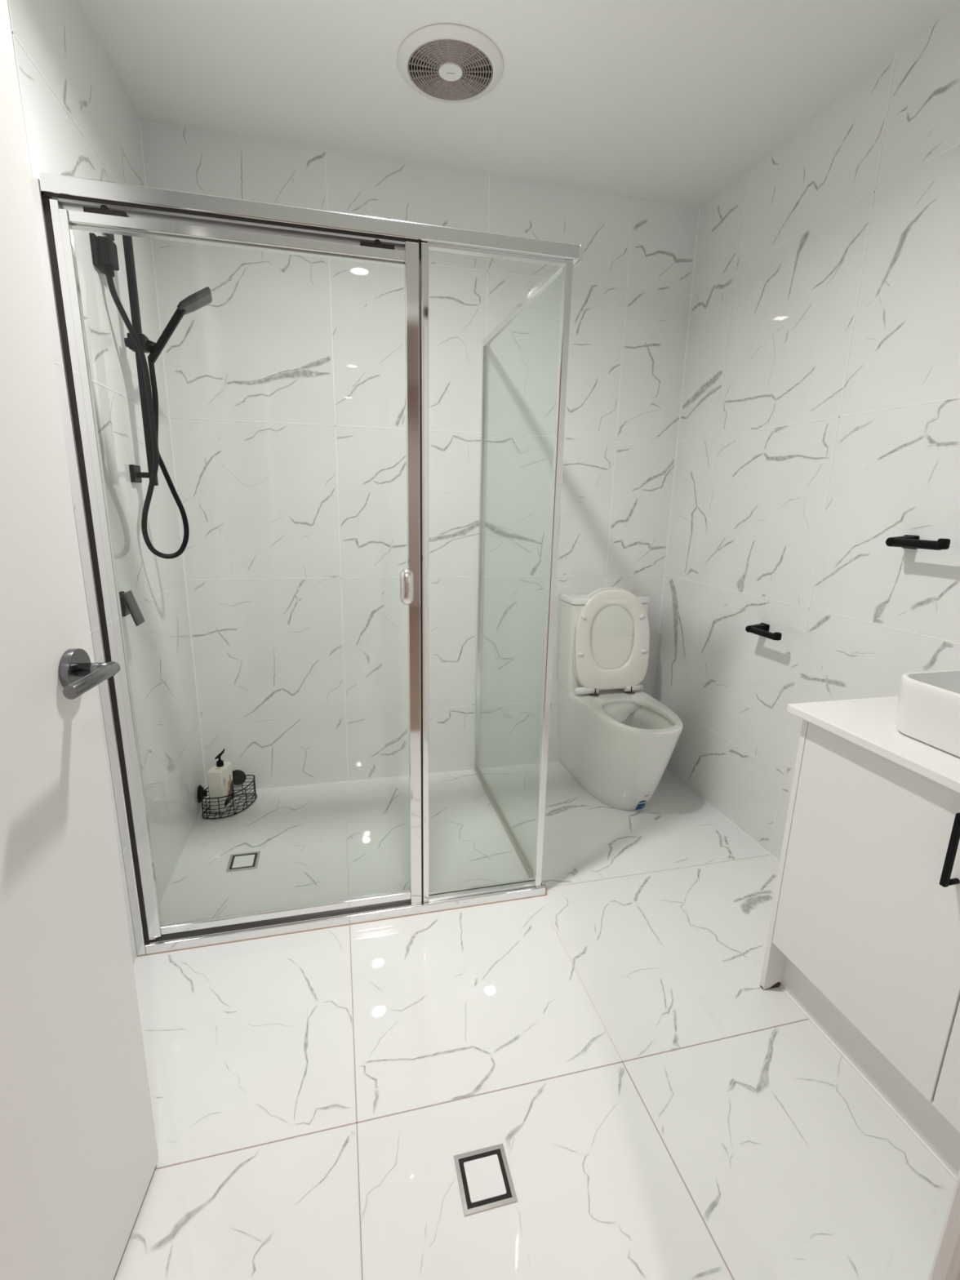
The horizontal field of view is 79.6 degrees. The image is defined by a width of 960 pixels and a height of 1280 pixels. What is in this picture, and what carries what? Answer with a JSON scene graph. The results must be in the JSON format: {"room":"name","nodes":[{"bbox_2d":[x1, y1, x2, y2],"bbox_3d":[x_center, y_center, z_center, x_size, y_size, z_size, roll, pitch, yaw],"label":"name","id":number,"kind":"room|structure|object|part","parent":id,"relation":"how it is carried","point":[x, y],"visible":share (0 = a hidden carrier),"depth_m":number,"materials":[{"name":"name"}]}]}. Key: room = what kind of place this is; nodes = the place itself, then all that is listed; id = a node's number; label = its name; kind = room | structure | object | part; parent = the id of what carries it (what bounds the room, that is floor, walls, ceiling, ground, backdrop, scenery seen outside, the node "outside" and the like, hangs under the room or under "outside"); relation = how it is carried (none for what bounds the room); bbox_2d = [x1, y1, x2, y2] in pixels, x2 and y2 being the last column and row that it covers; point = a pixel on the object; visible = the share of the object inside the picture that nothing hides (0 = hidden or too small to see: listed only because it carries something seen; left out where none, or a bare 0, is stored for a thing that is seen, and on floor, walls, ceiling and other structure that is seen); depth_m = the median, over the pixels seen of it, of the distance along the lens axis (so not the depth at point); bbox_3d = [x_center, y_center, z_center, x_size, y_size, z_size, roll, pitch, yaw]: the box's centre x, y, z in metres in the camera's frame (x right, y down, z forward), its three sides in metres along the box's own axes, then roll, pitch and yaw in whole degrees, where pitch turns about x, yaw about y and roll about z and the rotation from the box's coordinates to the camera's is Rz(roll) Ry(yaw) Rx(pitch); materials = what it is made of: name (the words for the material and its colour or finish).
{"room":"bathroom","nodes":[
{"label":"bathroom","id":0,"kind":"room"},
{"bbox_2d":[7,0,205,964],"bbox_3d":[-0.917,-0.250,1.066,0.101,2.649,2.350,-2,14,-14],"label":"wall","id":1,"kind":"structure","parent":0,"point":[79,120],"depth_m":1.68,"materials":[{"name":"tile"}]},
{"bbox_2d":[89,232,119,277],"bbox_3d":[-0.979,-1.002,1.508,0.044,0.084,0.070,-2,14,-14],"label":"bracket","id":2,"kind":"object","parent":1,"relation":"attached to","point":[104,250],"visible":1,"depth_m":1.49,"materials":[{"name":"black"}]},
{"bbox_3d":[-0.995,-1.007,1.503,0.012,0.072,0.070,-2,14,-14],"label":"wall plate","id":3,"kind":"part","parent":2,"relation":"part of","materials":[{"name":"black metal"}]},
{"bbox_2d":[103,232,158,485],"bbox_3d":[-0.978,-0.816,1.653,0.101,0.720,0.066,-2,14,-14],"label":"shower rail","id":4,"kind":"object","parent":1,"relation":"attached to","point":[148,346],"visible":0.64,"depth_m":1.64,"materials":[{"name":"black metal"}]},
{"bbox_3d":[-1.015,-1.129,1.566,0.012,0.052,0.066,-2,14,-14],"label":"wall plate","id":5,"kind":"part","parent":4,"relation":"part of","materials":[{"name":"black metal"}]},
{"bbox_3d":[-1.028,-0.496,1.719,0.012,0.050,0.066,-2,14,-14],"label":"wall plate","id":6,"kind":"part","parent":4,"relation":"part of","materials":[{"name":"black metal"}]},
{"bbox_3d":[-0.976,-0.816,1.653,0.020,0.720,0.020,-2,14,-14],"label":"rail","id":7,"kind":"part","parent":4,"relation":"part of","materials":[{"name":"black metal"}]},
{"bbox_3d":[-1.006,-0.494,1.725,0.033,0.016,0.014,-2,14,-14],"label":"bracket arm","id":8,"kind":"part","parent":4,"relation":"part of","materials":[{"name":"black metal"}]},
{"bbox_2d":[106,274,212,559],"bbox_3d":[-0.904,-0.631,1.713,0.276,0.775,0.100,-8,17,-35],"label":"shower","id":9,"kind":"object","parent":4,"relation":"attached to","point":[202,298],"visible":1,"depth_m":1.67,"materials":[{"name":"black metal"}]},
{"bbox_3d":[-0.906,-0.884,1.667,0.112,0.161,0.028,-6,15,-27],"label":"handle","id":10,"kind":"part","parent":9,"relation":"part of","materials":[{"name":"black metal"}]},
{"bbox_2d":[119,590,145,626],"bbox_3d":[-0.952,-0.087,1.562,0.055,0.090,0.070,-2,14,-14],"label":"shower mixer","id":11,"kind":"object","parent":1,"relation":"attached to","point":[129,605],"visible":0.65,"depth_m":1.55,"materials":[{"name":"black"}]},
{"bbox_2d":[140,119,698,794],"bbox_3d":[-0.142,-0.576,2.480,2.298,2.649,0.101,-2,14,-14],"label":"wall","id":12,"kind":"structure","parent":0,"point":[286,389],"depth_m":2.36,"materials":[{"name":"tile"}]},
{"bbox_2d":[138,118,207,790],"bbox_3d":[-1.146,-0.525,2.184,0.004,2.449,0.004,-2,14,-14],"label":"trim","id":13,"kind":"structure","parent":12,"relation":"attached to","point":[139,118],"depth_m":2.14,"materials":[{"name":"white plastic"}]},
{"bbox_2d":[207,761,560,795],"bbox_3d":[-0.155,0.625,2.720,2.090,0.003,0.003,-2,14,-14],"label":"trim","id":14,"kind":"structure","parent":12,"relation":"attached to","point":[553,762],"depth_m":2.64,"materials":[{"name":"white plastic"}]},
{"bbox_2d":[652,208,700,697],"bbox_3d":[0.887,-0.602,2.678,0.004,2.449,0.004,-2,14,-14],"label":"trim","id":15,"kind":"structure","parent":12,"relation":"attached to","point":[699,208],"depth_m":2.60,"materials":[{"name":"white plastic"}]},
{"bbox_2d":[77,0,959,208],"bbox_3d":[0.164,-1.540,1.072,2.298,0.100,2.450,-2,14,-14],"label":"ceiling","id":16,"kind":"structure","parent":0,"point":[666,101],"depth_m":1.67,"materials":[{"name":"paint"}]},
{"bbox_2d":[396,23,503,102],"bbox_3d":[-0.084,-1.621,1.637,0.302,0.018,0.302,-2,14,-14],"label":"exhaust fan","id":17,"kind":"object","parent":16,"relation":"attached to","point":[446,63],"visible":1,"depth_m":1.61,"materials":[{"name":"white plastic"}]},
{"bbox_2d":[408,39,493,100],"bbox_3d":[-0.084,-1.618,1.638,0.242,0.006,0.242,-2,14,-14],"label":"grille","id":18,"kind":"object","parent":17,"relation":"attached to","point":[439,69],"depth_m":1.63,"materials":[{"name":"beige plastic"}]},
{"bbox_2d":[113,762,955,1279],"bbox_3d":[0.112,0.936,1.672,2.298,0.101,2.450,-2,14,-14],"label":"floor","id":19,"kind":"structure","parent":0,"point":[657,1112],"depth_m":1.30,"materials":[{"name":"tile"}]},
{"bbox_2d":[197,769,257,819],"bbox_3d":[-1.043,0.634,2.381,0.212,0.100,0.223,-2,14,-14],"label":"wire caddy","id":20,"kind":"object","parent":19,"relation":"on","point":[239,777],"visible":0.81,"depth_m":2.35,"materials":[{"name":"black metal"}]},
{"bbox_2d":[197,785,207,803],"bbox_3d":[-1.130,0.627,2.350,0.028,0.072,0.072,-2,14,-14],"label":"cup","id":21,"kind":"object","parent":20,"relation":"on","point":[200,789],"depth_m":2.33,"materials":[{"name":"black plastic"}]},
{"bbox_2d":[207,748,234,812],"bbox_3d":[-1.053,0.566,2.338,0.059,0.242,0.100,1,14,0],"label":"soap bottle","id":22,"kind":"object","parent":20,"relation":"in","point":[220,776],"visible":0.98,"depth_m":2.31,"materials":[{"name":"white plastic"}]},
{"bbox_2d":[223,774,234,806],"bbox_3d":[-1.025,0.605,2.347,0.001,0.120,0.090,1,14,0],"label":"print","id":23,"kind":"object","parent":22,"relation":"attached to","point":[230,786],"depth_m":2.36},
{"bbox_2d":[232,769,246,785],"bbox_3d":[-1.045,0.597,2.474,0.072,0.072,0.028,-2,14,-14],"label":"cup","id":24,"kind":"object","parent":20,"relation":"on","point":[239,777],"depth_m":2.47,"materials":[{"name":"black plastic"}]},
{"bbox_2d":[226,851,260,871],"bbox_3d":[-0.832,0.778,2.026,0.100,0.002,0.100,-2,14,-14],"label":"floor drain","id":25,"kind":"object","parent":19,"relation":"on","point":[248,860],"visible":1,"depth_m":2.02,"materials":[{"name":"silver metal"}]},
{"bbox_2d":[30,172,582,956],"bbox_3d":[-0.456,-0.163,1.952,1.208,1.882,0.938,-2,14,-14],"label":"frame","id":26,"kind":"object","parent":19,"relation":"on","point":[63,204],"visible":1,"depth_m":1.43,"materials":[{"name":"silver metal"}]},
{"bbox_3d":[-0.554,-0.050,1.492,0.736,1.808,0.018,-2,14,-14],"label":"sliding door","id":27,"kind":"part","parent":26,"relation":"part of","materials":[{"name":"clear glass"}]},
{"bbox_3d":[-0.327,-0.959,1.333,1.181,0.034,0.055,-2,14,-14],"label":"header rail","id":28,"kind":"part","parent":26,"relation":"part of","materials":[{"name":"silver metal"}]},
{"bbox_3d":[-0.365,0.837,1.769,1.180,0.030,0.055,-2,14,-14],"label":"sill","id":29,"kind":"part","parent":26,"relation":"part of","materials":[{"name":"silver metal"}]},
{"bbox_3d":[-0.195,-0.141,1.537,0.036,0.096,0.022,-2,14,-14],"label":"door knob","id":30,"kind":"part","parent":26,"relation":"part of","materials":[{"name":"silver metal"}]},
{"bbox_3d":[-0.539,-0.051,1.502,0.702,1.735,0.006,-2,14,-14],"label":"glass pane","id":31,"kind":"part","parent":26,"relation":"part of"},
{"bbox_3d":[0.088,0.715,2.330,0.018,0.020,0.894,-2,14,-14],"label":"return rail","id":32,"kind":"part","parent":26,"relation":"part of","materials":[{"name":"silver metal"}]},
{"bbox_3d":[0.125,-1.085,1.893,0.015,0.026,0.894,-2,14,-14],"label":"return rail","id":33,"kind":"part","parent":26,"relation":"part of","materials":[{"name":"silver metal"}]},
{"bbox_3d":[0.206,-0.070,1.679,0.022,1.834,0.022,-2,14,-14],"label":"corner post","id":34,"kind":"part","parent":26,"relation":"part of","materials":[{"name":"silver metal"}]},
{"bbox_2d":[453,1143,517,1216],"bbox_3d":[0.009,1.022,1.094,0.100,0.002,0.100,-2,14,-14],"label":"floor drain","id":35,"kind":"object","parent":19,"relation":"on","point":[484,1183],"visible":1,"depth_m":1.09,"materials":[{"name":"silver metal"}]},
{"bbox_2d":[557,586,683,810],"bbox_3d":[0.618,0.245,2.473,0.380,0.889,0.659,-2,14,-14],"label":"toilet","id":36,"kind":"object","parent":19,"relation":"on","point":[618,741],"visible":1,"depth_m":2.53,"materials":[{"name":"white ceramic"}]},
{"bbox_3d":[0.586,-0.008,2.586,0.364,0.452,0.080,-2,14,-14],"label":"seat lid","id":37,"kind":"part","parent":36,"relation":"part of","materials":[{"name":"white plastic"}]},
{"bbox_3d":[0.568,-0.191,2.612,0.380,0.025,0.166,-2,14,-14],"label":"cistern lid","id":38,"kind":"part","parent":36,"relation":"part of","materials":[{"name":"white ceramic"}]},
{"bbox_2d":[760,719,959,1181],"bbox_3d":[1.065,0.644,1.103,0.491,0.775,0.856,-2,14,-14],"label":"vanity cabinet","id":39,"kind":"object","parent":19,"relation":"on","point":[864,935],"visible":0.89,"depth_m":1.20,"materials":[{"name":"white laminate"}]},
{"bbox_2d":[786,695,959,793],"bbox_3d":[1.074,0.255,1.022,0.485,0.020,0.877,-2,14,-14],"label":"benchtop","id":40,"kind":"object","parent":39,"relation":"on","point":[868,723],"visible":0.55,"depth_m":1.21,"materials":[{"name":"white stone"}]},
{"bbox_2d":[895,669,959,757],"bbox_3d":[1.097,0.181,1.026,0.362,0.122,0.515,-2,14,-14],"label":"vessel basin","id":41,"kind":"object","parent":40,"relation":"on","point":[927,712],"visible":1,"depth_m":1.15,"materials":[{"name":"white ceramic"}]},
{"bbox_3d":[0.922,0.632,0.839,0.018,0.614,0.396,-2,14,-14],"label":"cabinet door","id":42,"kind":"part","parent":39,"relation":"part of","materials":[{"name":"white laminate"}]},
{"bbox_3d":[0.841,0.369,1.015,0.035,0.142,0.010,-2,14,-14],"label":"handle","id":43,"kind":"part","parent":39,"relation":"part of","materials":[{"name":"black metal"}]},
{"bbox_2d":[653,3,959,860],"bbox_3d":[1.216,-0.330,1.585,0.101,2.649,2.350,-2,14,-14],"label":"wall","id":44,"kind":"structure","parent":0,"point":[820,425],"depth_m":1.85,"materials":[{"name":"tile"}]},
{"bbox_2d":[665,768,779,862],"bbox_3d":[1.027,0.748,2.312,0.004,0.004,1.384,-2,14,-14],"label":"trim","id":45,"kind":"structure","parent":44,"relation":"attached to","point":[707,802],"depth_m":2.36,"materials":[{"name":"white plastic"}]},
{"bbox_2d":[745,622,782,640],"bbox_3d":[1.024,-0.026,2.042,0.080,0.036,0.171,-2,14,-14],"label":"wall holder","id":46,"kind":"object","parent":44,"relation":"attached to","point":[762,629],"visible":1,"depth_m":2.04,"materials":[{"name":"black metal"}]},
{"bbox_3d":[1.004,-0.041,2.102,0.070,0.031,0.036,-2,14,-14],"label":"arm","id":47,"kind":"part","parent":46,"relation":"part of","materials":[{"name":"black metal"}]},
{"bbox_3d":[1.043,-0.042,2.111,0.010,0.036,0.040,-2,14,-14],"label":"wall plate","id":48,"kind":"part","parent":46,"relation":"part of","materials":[{"name":"black metal"}]},
{"bbox_2d":[885,534,950,550],"bbox_3d":[1.149,-0.249,1.493,0.080,0.036,0.171,-2,14,-14],"label":"wall holder","id":49,"kind":"object","parent":44,"relation":"attached to","point":[907,541],"visible":1,"depth_m":1.48,"materials":[{"name":"black metal"}]},
{"bbox_3d":[1.129,-0.265,1.553,0.070,0.031,0.036,-2,14,-14],"label":"arm","id":50,"kind":"part","parent":49,"relation":"part of","materials":[{"name":"black metal"}]},
{"bbox_3d":[1.168,-0.266,1.563,0.010,0.036,0.040,-2,14,-14],"label":"wall plate","id":51,"kind":"part","parent":49,"relation":"part of","materials":[{"name":"black metal"}]},
{"bbox_3d":[0.417,-0.027,0.265,2.298,2.449,0.100,-2,14,-14],"label":"wall","id":52,"kind":"structure","parent":0,"visible":0},
{"bbox_2d":[0,0,158,1279],"bbox_3d":[-0.532,0.107,0.513,0.108,2.029,0.747,-1,14,-7],"label":"door","id":53,"kind":"structure","parent":52,"relation":"in","point":[79,1156],"depth_m":0.76,"materials":[{"name":"paint"}]},
{"bbox_3d":[-0.573,0.042,0.816,0.012,0.060,0.060,-1,14,-8],"label":"handle","id":54,"kind":"part","parent":53,"relation":"part of","materials":[{"name":"silver metal"}]},
{"bbox_3d":[-0.521,0.053,0.776,0.018,0.018,0.113,-1,14,-8],"label":"lever","id":55,"kind":"part","parent":53,"relation":"part of","materials":[{"name":"silver metal"}]},
{"bbox_2d":[928,1168,959,1279],"bbox_3d":[-0.036,0.153,0.202,0.964,2.110,0.114,-2,14,-14],"label":"trim","id":56,"kind":"structure","parent":52,"relation":"attached to","point":[945,1265],"depth_m":0.42,"materials":[{"name":"white paint"}]}
]}

